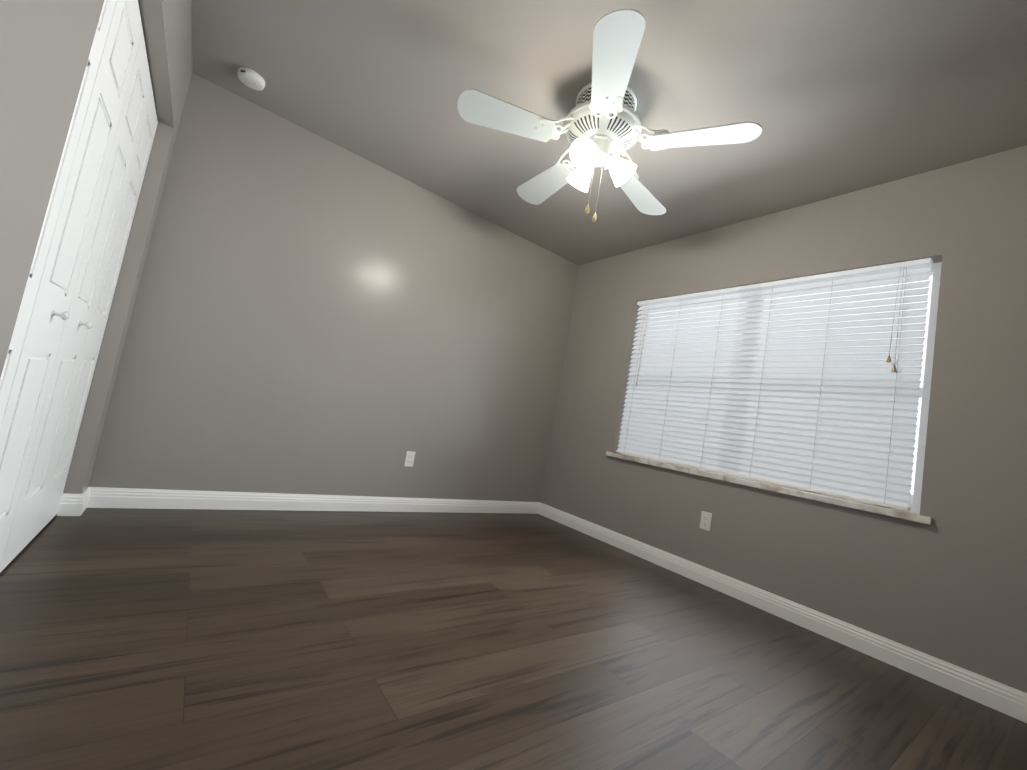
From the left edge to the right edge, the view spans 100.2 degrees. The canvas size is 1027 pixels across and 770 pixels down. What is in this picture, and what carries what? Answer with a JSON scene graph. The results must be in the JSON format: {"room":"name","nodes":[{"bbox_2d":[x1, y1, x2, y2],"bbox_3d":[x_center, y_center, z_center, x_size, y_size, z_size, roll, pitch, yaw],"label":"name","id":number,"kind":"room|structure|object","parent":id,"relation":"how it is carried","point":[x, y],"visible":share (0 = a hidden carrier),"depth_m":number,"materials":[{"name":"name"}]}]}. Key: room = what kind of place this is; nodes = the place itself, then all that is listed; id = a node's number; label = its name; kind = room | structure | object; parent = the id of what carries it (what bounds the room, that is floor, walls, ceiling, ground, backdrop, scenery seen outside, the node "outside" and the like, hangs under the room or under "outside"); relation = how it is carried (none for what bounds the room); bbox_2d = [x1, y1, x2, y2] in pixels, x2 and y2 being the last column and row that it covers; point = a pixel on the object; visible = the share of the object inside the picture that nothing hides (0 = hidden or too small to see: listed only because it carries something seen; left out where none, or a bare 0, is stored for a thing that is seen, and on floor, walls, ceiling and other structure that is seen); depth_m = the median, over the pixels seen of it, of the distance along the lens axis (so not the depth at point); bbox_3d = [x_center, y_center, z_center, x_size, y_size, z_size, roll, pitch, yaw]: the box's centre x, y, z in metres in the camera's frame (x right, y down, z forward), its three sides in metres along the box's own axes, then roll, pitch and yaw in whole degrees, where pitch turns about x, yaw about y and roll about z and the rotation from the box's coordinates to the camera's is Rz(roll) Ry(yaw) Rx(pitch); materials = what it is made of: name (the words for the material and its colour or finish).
{"room":"empty bedroom","nodes":[
{"label":"empty bedroom","id":0,"kind":"room"},
{"bbox_2d":[0,0,191,514],"bbox_3d":[-1.102,-0.525,0.979,0.115,2.440,3.254,13,-6,-36],"label":"wall","id":1,"kind":"structure","parent":0,"point":[45,47],"depth_m":0.89,"materials":[{"name":"paint"}]},
{"bbox_2d":[0,0,157,571],"bbox_3d":[-1.563,-0.348,1.532,0.074,2.006,1.511,13,-6,-36],"label":"closet door","id":2,"kind":"structure","parent":1,"relation":"in","point":[54,347],"depth_m":1.49,"materials":[{"name":"white wood"}]},
{"bbox_2d":[88,73,577,501],"bbox_3d":[-1.063,-0.335,3.111,4.121,2.440,0.120,13,-6,-36],"label":"wall","id":3,"kind":"structure","parent":0,"point":[313,313],"depth_m":2.87,"materials":[{"name":"paint"}]},
{"bbox_2d":[73,487,540,514],"bbox_3d":[-0.990,0.867,3.111,3.085,0.104,0.044,13,-6,-36],"label":"baseboard","id":4,"kind":"structure","parent":3,"relation":"attached to","point":[92,497],"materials":[{"name":"white wood"}]},
{"bbox_2d":[404,451,414,466],"bbox_3d":[-0.789,0.564,3.269,0.070,0.115,0.009,13,-6,-36],"label":"electrical outlet","id":5,"kind":"object","parent":3,"relation":"attached to","point":[409,459],"visible":1,"depth_m":3.27,"materials":[{"name":"white plastic"}]},
{"bbox_2d":[0,508,1026,769],"bbox_3d":[-0.274,0.942,1.648,4.121,0.050,3.494,13,-6,-36],"label":"floor","id":6,"kind":"structure","parent":0,"point":[132,638],"depth_m":1.44,"materials":[{"name":"wood"}]},
{"bbox_2d":[191,0,1026,265],"bbox_3d":[0.149,-1.518,1.859,4.121,0.080,3.494,13,-6,-36],"label":"ceiling","id":7,"kind":"structure","parent":0,"point":[833,98],"depth_m":2.04,"materials":[{"name":"paint"}]},
{"bbox_2d":[237,67,264,90],"bbox_3d":[-1.449,-1.686,2.371,0.132,0.042,0.132,13,-6,-36],"label":"smoke detector","id":8,"kind":"object","parent":7,"relation":"attached to","point":[251,79],"visible":0.94,"depth_m":2.35,"materials":[{"name":"white plastic"}]},
{"bbox_2d":[457,9,761,221],"bbox_3d":[0.402,-1.099,2.151,1.346,0.607,1.326,13,-6,-36],"label":"ceiling fan","id":9,"kind":"object","parent":7,"relation":"hanging from","point":[602,115],"visible":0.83,"depth_m":1.99,"materials":[{"name":"white"}]},
{"bbox_2d":[566,137,636,191],"bbox_3d":[0.385,-1.069,2.116,0.359,0.144,0.349,13,-6,-36],"label":"shade","id":10,"kind":"object","parent":9,"relation":"attached to","point":[582,158],"visible":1,"depth_m":2.06,"materials":[{"name":"white glass"}]},
{"bbox_2d":[540,145,1026,692],"bbox_3d":[1.481,0.084,2.904,0.200,2.440,3.254,13,-6,-36],"label":"wall","id":11,"kind":"structure","parent":0,"point":[948,583],"depth_m":2.18,"materials":[{"name":"paint"}]},
{"bbox_2d":[700,511,711,530],"bbox_3d":[1.248,0.883,2.786,0.009,0.115,0.070,13,-6,-36],"label":"outlet","id":12,"kind":"object","parent":11,"relation":"attached to","point":[705,521],"visible":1,"depth_m":2.78,"materials":[{"name":"white plastic"}]},
{"bbox_2d":[606,451,931,524],"bbox_3d":[1.384,0.603,2.771,0.147,0.034,1.930,13,-6,-36],"label":"window sill","id":13,"kind":"structure","parent":11,"relation":"attached to","point":[901,514],"depth_m":2.42,"materials":[{"name":"stone"}]},
{"bbox_2d":[621,262,941,513],"bbox_3d":[1.559,-0.025,2.874,0.072,1.275,1.840,13,-6,-36],"label":"window","id":14,"kind":"structure","parent":11,"relation":"in","point":[924,395],"depth_m":2.24,"materials":[{"name":"white plastic"}]},
{"bbox_2d":[616,258,932,510],"bbox_3d":[1.476,-0.045,2.833,0.070,1.267,1.790,13,-6,-36],"label":"window blind","id":15,"kind":"object","parent":14,"relation":"attached to","point":[835,436],"visible":1,"depth_m":2.57,"materials":[{"name":"white plastic"}]},
{"bbox_2d":[541,503,1026,722],"bbox_3d":[1.199,1.211,2.742,0.016,0.104,3.254,13,-6,-36],"label":"baseboard","id":16,"kind":"structure","parent":11,"relation":"attached to","point":[999,697],"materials":[{"name":"white wood"}]}
]}

